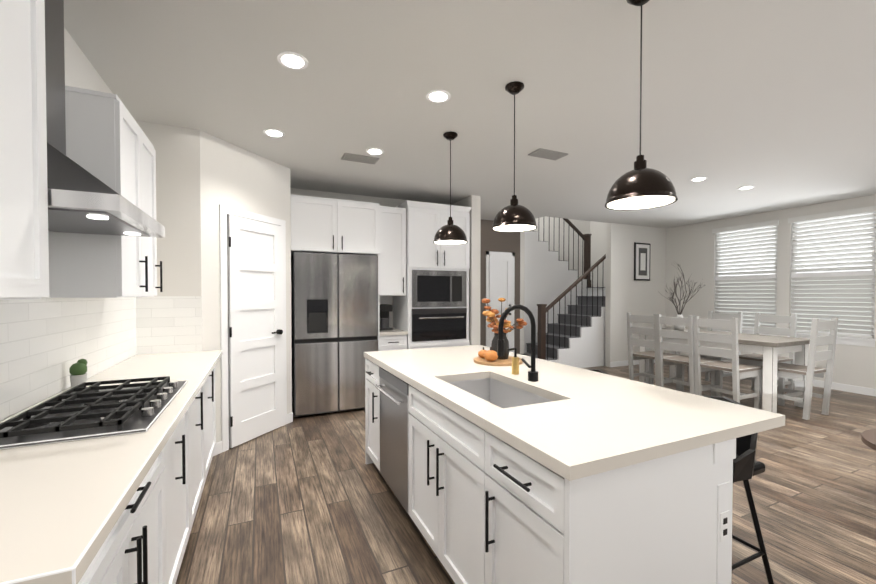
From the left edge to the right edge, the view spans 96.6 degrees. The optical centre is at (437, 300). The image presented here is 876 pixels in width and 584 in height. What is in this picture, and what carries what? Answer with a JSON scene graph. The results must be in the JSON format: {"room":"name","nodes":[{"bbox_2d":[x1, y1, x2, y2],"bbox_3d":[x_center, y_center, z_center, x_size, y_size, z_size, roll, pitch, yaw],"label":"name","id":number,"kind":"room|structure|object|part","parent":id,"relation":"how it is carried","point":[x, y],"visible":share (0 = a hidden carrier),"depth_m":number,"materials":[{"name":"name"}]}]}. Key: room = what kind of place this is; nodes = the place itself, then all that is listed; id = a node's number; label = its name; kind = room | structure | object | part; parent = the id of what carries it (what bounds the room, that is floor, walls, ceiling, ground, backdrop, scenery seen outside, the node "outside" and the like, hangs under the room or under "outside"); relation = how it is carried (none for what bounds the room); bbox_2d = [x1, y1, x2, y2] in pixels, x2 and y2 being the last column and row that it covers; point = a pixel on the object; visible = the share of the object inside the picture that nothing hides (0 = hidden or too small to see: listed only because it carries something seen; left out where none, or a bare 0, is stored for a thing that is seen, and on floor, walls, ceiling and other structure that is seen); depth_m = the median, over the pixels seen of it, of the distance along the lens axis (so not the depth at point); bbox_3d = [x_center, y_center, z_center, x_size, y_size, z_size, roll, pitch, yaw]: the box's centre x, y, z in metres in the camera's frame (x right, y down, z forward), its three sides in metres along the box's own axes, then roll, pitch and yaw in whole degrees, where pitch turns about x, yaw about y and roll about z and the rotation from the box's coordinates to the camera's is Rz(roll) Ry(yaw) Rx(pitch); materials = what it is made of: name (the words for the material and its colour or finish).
{"room":"dining room and kitchen","nodes":[
{"label":"dining room and kitchen","id":0,"kind":"room"},
{"bbox_2d":[0,27,134,420],"bbox_3d":[-0.805,0.024,-0.533,0.120,2.740,8.070,0,1,-24],"label":"wall","id":1,"kind":"structure","parent":0,"point":[81,71],"depth_m":2.13,"materials":[{"name":"white paint"}]},
{"bbox_2d":[0,0,48,299],"bbox_3d":[-1.195,-0.529,0.846,0.314,1.060,0.860,0,1,-24],"label":"upper cabinet","id":2,"kind":"object","parent":1,"relation":"attached to","point":[24,260],"visible":1,"depth_m":1.14,"materials":[{"name":"white wood"}]},
{"bbox_2d":[0,296,201,419],"bbox_3d":[-1.568,0.037,1.829,0.450,0.805,2.900,0,1,-24],"label":"backsplash","id":3,"kind":"structure","parent":1,"relation":"attached to","point":[46,343],"depth_m":2.06,"materials":[{"name":"tile"}]},
{"bbox_2d":[44,0,164,237],"bbox_3d":[-1.438,-0.841,1.544,0.456,1.076,0.700,0,1,-24],"label":"range hood","id":4,"kind":"object","parent":1,"relation":"attached to","point":[81,200],"visible":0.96,"depth_m":1.50,"materials":[{"name":"silver metal"}]},
{"bbox_2d":[48,86,162,297],"bbox_3d":[-1.801,-0.511,2.175,0.314,0.980,0.730,0,1,-24],"label":"upper cabinet","id":5,"kind":"object","parent":1,"relation":"attached to","point":[109,143],"visible":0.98,"depth_m":1.88,"materials":[{"name":"white wood"}]},
{"bbox_2d":[135,120,200,354],"bbox_3d":[-2.249,-0.038,3.177,0.570,2.740,0.120,0,1,-24],"label":"wall","id":6,"kind":"structure","parent":0,"point":[178,207],"depth_m":3.16,"materials":[{"name":"white paint"}]},
{"bbox_2d":[200,130,292,455],"bbox_3d":[-1.794,-0.047,3.743,0.189,2.740,1.061,0,1,20],"label":"wall","id":7,"kind":"structure","parent":0,"point":[245,198],"depth_m":3.64,"materials":[{"name":"white paint"}]},
{"bbox_2d":[290,188,446,327],"bbox_3d":[-0.870,-0.076,5.504,2.570,2.740,0.128,0,1,-24],"label":"wall","id":8,"kind":"structure","parent":0,"point":[389,202],"depth_m":5.36,"materials":[{"name":"white paint"}]},
{"bbox_2d":[291,194,379,255],"bbox_3d":[-1.303,-0.875,4.813,1.010,0.620,0.754,0,1,-24],"label":"upper cabinet","id":9,"kind":"object","parent":8,"relation":"attached to","point":[329,225],"visible":0.94,"depth_m":4.50,"materials":[{"name":"white wood"}]},
{"bbox_2d":[379,206,405,295],"bbox_3d":[-0.694,-0.631,5.167,0.381,1.120,0.624,0,1,-24],"label":"upper cabinet","id":10,"kind":"object","parent":8,"relation":"attached to","point":[392,268],"visible":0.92,"depth_m":4.93,"materials":[{"name":"white wood"}]},
{"bbox_2d":[452,195,480,344],"bbox_3d":[0.204,-0.086,6.075,0.140,2.740,1.540,0,1,-24],"label":"wall","id":11,"kind":"structure","parent":0,"point":[473,202],"depth_m":5.37,"materials":[{"name":"white paint"}]},
{"bbox_2d":[64,0,875,227],"bbox_3d":[2.500,-1.554,2.943,13.000,0.300,11.700,0,1,-24],"label":"ceiling","id":12,"kind":"structure","parent":0,"point":[773,102],"depth_m":2.60,"materials":[{"name":"white paint"}]},
{"bbox_2d":[263,128,284,136],"bbox_3d":[-1.373,-1.405,3.268,0.170,0.008,0.170,0,1,-24],"label":"recessed light","id":13,"kind":"object","parent":12,"relation":"in","point":[271,132],"visible":1,"depth_m":3.25,"materials":[{"name":"white plastic"}]},
{"bbox_2d":[277,51,307,69],"bbox_3d":[-0.841,-1.388,2.258,0.170,0.008,0.170,0,1,-24],"label":"recessed light","id":14,"kind":"object","parent":12,"relation":"in","point":[292,60],"visible":1,"depth_m":2.25,"materials":[{"name":"white plastic"}]},
{"bbox_2d":[341,153,378,164],"bbox_3d":[-0.773,-1.411,3.882,0.340,0.016,0.180,0,1,-24],"label":"ceiling vent","id":15,"kind":"object","parent":12,"relation":"in","point":[359,158],"visible":1,"depth_m":3.85,"materials":[{"name":"grey metal"}]},
{"bbox_2d":[366,148,383,154],"bbox_3d":[-0.597,-1.412,3.688,0.170,0.008,0.170,0,1,-24],"label":"recessed light","id":16,"kind":"object","parent":12,"relation":"in","point":[375,151],"visible":1,"depth_m":3.67,"materials":[{"name":"white"}]},
{"bbox_2d":[426,90,450,102],"bbox_3d":[0.002,-1.395,2.664,0.170,0.008,0.170,0,1,-24],"label":"recessed light","id":17,"kind":"object","parent":12,"relation":"in","point":[438,96],"visible":1,"depth_m":2.65,"materials":[{"name":"white"}]},
{"bbox_2d":[433,132,467,244],"bbox_3d":[0.106,-0.953,3.312,0.292,0.913,0.292,0,1,-24],"label":"pendant light","id":18,"kind":"object","parent":12,"relation":"hanging from","point":[449,233],"visible":1,"depth_m":3.25,"materials":[{"name":"brown metal"}]},
{"bbox_2d":[492,81,536,231],"bbox_3d":[0.499,-0.935,2.546,0.292,0.923,0.292,0,1,-24],"label":"pendant light","id":19,"kind":"object","parent":12,"relation":"hanging from","point":[513,216],"visible":1,"depth_m":2.49,"materials":[{"name":"brown metal"}]},
{"bbox_2d":[528,148,567,160],"bbox_3d":[1.062,-1.409,3.762,0.340,0.016,0.180,0,1,-24],"label":"ceiling vent","id":20,"kind":"object","parent":12,"relation":"in","point":[547,154],"visible":1,"depth_m":3.74,"materials":[{"name":"grey metal"}]},
{"bbox_2d":[605,0,677,210],"bbox_3d":[0.913,-0.912,1.757,0.292,0.943,0.292,0,1,-24],"label":"pendant light","id":21,"kind":"object","parent":12,"relation":"hanging from","point":[641,186],"visible":1,"depth_m":1.72,"materials":[{"name":"brown metal"}]},
{"bbox_2d":[690,177,706,180],"bbox_3d":[3.055,-1.426,4.572,0.170,0.008,0.170,0,1,-24],"label":"recessed light","id":22,"kind":"object","parent":12,"relation":"in","point":[698,179],"visible":0.92,"depth_m":4.57,"materials":[{"name":"white plastic"}]},
{"bbox_2d":[738,186,753,189],"bbox_3d":[3.906,-1.433,4.948,0.170,0.008,0.170,0,1,-24],"label":"recessed light","id":23,"kind":"object","parent":12,"relation":"in","point":[745,187],"visible":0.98,"depth_m":4.92,"materials":[{"name":"white"}]},
{"bbox_2d":[480,219,519,353],"bbox_3d":[0.769,-0.103,7.091,1.730,2.740,0.160,0,1,-24],"label":"wall","id":24,"kind":"structure","parent":0,"point":[499,264],"depth_m":7.21,"materials":[{"name":"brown paint"}]},
{"bbox_2d":[520,231,524,353],"bbox_3d":[1.538,-0.261,7.609,0.100,3.040,0.350,0,1,-24],"label":"wall","id":25,"kind":"structure","parent":0,"point":[522,253],"depth_m":7.45,"materials":[{"name":"white paint"}]},
{"bbox_2d":[176,363,875,583],"bbox_3d":[2.023,1.348,4.037,13.000,0.060,14.000,0,1,-24],"label":"floor","id":26,"kind":"structure","parent":0,"point":[309,499],"depth_m":2.51,"materials":[{"name":"brown wood"}]},
{"bbox_2d":[0,414,175,583],"bbox_3d":[-1.139,0.931,1.030,0.533,0.874,1.012,0,1,-24],"label":"base cabinet","id":27,"kind":"object","parent":26,"relation":"on","point":[103,475],"depth_m":1.04,"materials":[{"name":"white"}]},
{"bbox_2d":[0,386,195,580],"bbox_3d":[-1.449,0.919,1.711,0.533,0.874,0.714,0,1,-24],"label":"base cabinet","id":28,"kind":"object","parent":26,"relation":"on","point":[178,401],"depth_m":1.69,"materials":[{"name":"white wood"}]},
{"bbox_2d":[68,366,207,511],"bbox_3d":[-1.698,0.910,2.257,0.533,0.874,0.714,0,1,-24],"label":"base cabinet","id":29,"kind":"object","parent":26,"relation":"on","point":[197,376],"depth_m":2.29,"materials":[{"name":"white wood"}]},
{"bbox_2d":[69,359,87,387],"bbox_3d":[-1.798,0.364,1.952,0.068,0.146,0.070,0,1,-24],"label":"plant","id":30,"kind":"object","parent":29,"relation":"on","point":[77,372],"visible":0.92,"depth_m":1.93,"materials":[{"name":"green plant"}]},
{"bbox_2d":[108,354,215,470],"bbox_3d":[-1.959,0.901,2.829,0.533,0.874,0.771,0,1,-24],"label":"base cabinet","id":31,"kind":"object","parent":26,"relation":"on","point":[166,361],"depth_m":2.82,"materials":[{"name":"white wood"}]},
{"bbox_2d":[291,252,379,416],"bbox_3d":[-1.288,0.371,4.836,0.980,1.868,0.762,0,1,-24],"label":"refrigerator","id":32,"kind":"object","parent":26,"relation":"on","point":[334,316],"depth_m":4.47,"materials":[{"name":"grey metal"}]},
{"bbox_3d":[-0.866,0.367,5.065,0.022,1.868,0.696,0,1,-24],"label":"fridge side panel","id":33,"kind":"part","parent":32,"relation":"part of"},
{"bbox_2d":[380,328,407,350],"bbox_3d":[-0.688,0.842,5.177,0.381,0.915,0.654,0,1,-24],"label":"base cabinet","id":34,"kind":"object","parent":26,"relation":"on","point":[394,339],"visible":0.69,"depth_m":4.92,"materials":[{"name":"white wood"}]},
{"bbox_2d":[380,304,392,330],"bbox_3d":[-0.731,0.215,5.214,0.180,0.334,0.260,0,1,-24],"label":"coffee maker","id":35,"kind":"object","parent":34,"relation":"on","point":[385,309],"visible":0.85,"depth_m":5.12,"materials":[{"name":"black plastic"}]},
{"bbox_2d":[393,200,471,348],"bbox_3d":[-0.095,0.010,5.410,0.938,2.570,0.698,0,1,-24],"label":"tall cabinet","id":36,"kind":"object","parent":26,"relation":"on","point":[431,309],"visible":0.69,"depth_m":5.12,"materials":[{"name":"white wood"}]},
{"bbox_2d":[365,357,743,583],"bbox_3d":[0.211,0.910,2.285,0.818,0.875,2.325,0,1,-24],"label":"kitchen island","id":37,"kind":"object","parent":26,"relation":"on","point":[532,469],"depth_m":1.35,"materials":[{"name":"white wood"}]},
{"bbox_2d":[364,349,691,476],"bbox_3d":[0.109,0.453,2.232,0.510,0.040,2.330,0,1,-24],"label":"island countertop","id":38,"kind":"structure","parent":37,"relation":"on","point":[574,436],"depth_m":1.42,"materials":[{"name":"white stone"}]},
{"bbox_2d":[432,345,784,444],"bbox_3d":[0.605,0.450,2.458,0.580,0.040,2.330,0,1,-24],"label":"island countertop","id":39,"kind":"structure","parent":37,"relation":"on","point":[702,419],"depth_m":1.76,"materials":[{"name":"white stone"}]},
{"bbox_2d":[474,298,526,365],"bbox_3d":[0.436,0.201,2.723,0.376,0.445,0.340,0,1,-24],"label":"flower arrangement","id":40,"kind":"object","parent":39,"relation":"on","point":[490,357],"visible":0.75,"depth_m":2.70,"materials":[{"name":"orange plant"}]},
{"bbox_2d":[524,217,605,367],"bbox_3d":[2.838,-0.845,8.391,3.067,4.180,1.877,0,1,-24],"label":"staircase","id":41,"kind":"structure","parent":26,"relation":"on","point":[564,304],"depth_m":7.94,"materials":[{"name":"white paint"}]},
{"bbox_2d":[586,369,609,374],"bbox_3d":[0.868,0.902,2.514,0.502,0.887,0.462,0,1,-24],"label":"bar stool","id":42,"kind":"object","parent":26,"relation":"on","point":[599,371],"depth_m":2.59,"materials":[{"name":"black metal"}]},
{"bbox_2d":[627,313,681,390],"bbox_3d":[3.093,0.732,5.592,0.545,1.120,0.470,0,1,-24],"label":"dining chair","id":43,"kind":"object","parent":26,"relation":"on","point":[651,356],"visible":0.69,"depth_m":5.55,"materials":[{"name":"grey wood"}]},
{"bbox_2d":[656,314,716,395],"bbox_3d":[3.274,0.740,5.147,0.545,1.120,0.470,0,1,-24],"label":"dining chair","id":44,"kind":"object","parent":26,"relation":"on","point":[682,360],"visible":0.77,"depth_m":5.07,"materials":[{"name":"grey wood"}]},
{"bbox_2d":[688,311,742,382],"bbox_3d":[4.234,0.726,5.969,0.545,1.120,0.470,0,1,-24],"label":"dining chair","id":45,"kind":"object","parent":26,"relation":"on","point":[722,316],"visible":0.27,"depth_m":5.99,"materials":[{"name":"grey wood"}]},
{"bbox_2d":[639,328,809,412],"bbox_3d":[3.827,0.875,5.401,0.920,0.840,1.840,0,1,-24],"label":"dining table","id":46,"kind":"object","parent":26,"relation":"on","point":[770,348],"visible":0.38,"depth_m":4.72,"materials":[{"name":"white wood"}]},
{"bbox_2d":[661,263,703,330],"bbox_3d":[3.664,-0.083,5.833,0.572,1.060,0.601,0,1,-24],"label":"decorative branches","id":47,"kind":"object","parent":46,"relation":"on","point":[679,327],"visible":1,"depth_m":5.84,"materials":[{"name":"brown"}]},
{"bbox_2d":[693,316,761,409],"bbox_3d":[3.491,0.747,4.719,0.545,1.120,0.470,0,1,-24],"label":"dining chair","id":48,"kind":"object","parent":26,"relation":"on","point":[736,368],"visible":0.88,"depth_m":4.61,"materials":[{"name":"grey wood"}]},
{"bbox_2d":[699,395,773,583],"bbox_3d":[1.187,0.914,1.814,0.502,0.887,0.462,0,1,-24],"label":"bar stool","id":49,"kind":"object","parent":26,"relation":"on","point":[746,465],"visible":0.27,"depth_m":1.72,"materials":[{"name":"black metal"}]},
{"bbox_2d":[739,313,796,393],"bbox_3d":[4.504,0.736,5.378,0.545,1.120,0.470,0,1,-24],"label":"dining chair","id":50,"kind":"object","parent":26,"relation":"on","point":[755,359],"visible":0.4,"depth_m":5.37,"materials":[{"name":"grey wood"}]},
{"bbox_2d":[758,318,837,419],"bbox_3d":[4.203,0.749,4.573,0.470,1.120,0.545,0,1,-24],"label":"dining chair","id":51,"kind":"object","parent":26,"relation":"on","point":[810,371],"visible":0.83,"depth_m":4.42,"materials":[{"name":"grey wood"}]},
{"bbox_2d":[861,429,875,449],"bbox_3d":[3.180,1.133,2.363,0.840,0.434,0.840,0,1,-24],"label":"side table","id":52,"kind":"object","parent":26,"relation":"on","point":[868,438],"visible":1,"depth_m":2.60,"materials":[{"name":"brown wood"}]},
{"bbox_2d":[530,216,589,276],"bbox_3d":[2.420,-1.570,9.292,3.320,5.600,0.120,0,1,-24],"label":"wall","id":53,"kind":"structure","parent":0,"point":[566,230],"depth_m":9.53,"materials":[{"name":"white paint"}]},
{"bbox_2d":[605,223,665,366],"bbox_3d":[4.019,-0.114,7.785,1.680,2.740,0.152,0,1,-24],"label":"wall","id":54,"kind":"structure","parent":0,"point":[626,292],"depth_m":7.61,"materials":[{"name":"white paint"}]},
{"bbox_3d":[4.044,-0.773,7.718,0.440,0.740,0.030,0,1,-24],"label":"picture frame","id":55,"kind":"part","parent":54,"relation":"part of","materials":[{"name":"black wood"}]},
{"bbox_2d":[590,195,875,395],"bbox_3d":[6.284,-1.493,4.680,0.154,5.600,11.720,0,1,-24],"label":"wall","id":56,"kind":"structure","parent":0,"point":[690,250],"depth_m":6.92,"materials":[{"name":"white paint"}]},
{"bbox_2d":[712,220,778,335],"bbox_3d":[5.315,-0.355,6.763,0.145,1.915,1.020,0,1,-24],"label":"window blind","id":57,"kind":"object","parent":56,"relation":"in","point":[746,270],"depth_m":6.71,"materials":[{"name":"white plastic"}]},
{"bbox_2d":[788,206,875,346],"bbox_3d":[5.780,-0.338,5.744,0.145,1.915,1.000,0,1,-24],"label":"window blind","id":58,"kind":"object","parent":56,"relation":"in","point":[833,256],"depth_m":5.67,"materials":[{"name":"white plastic"}]}
]}

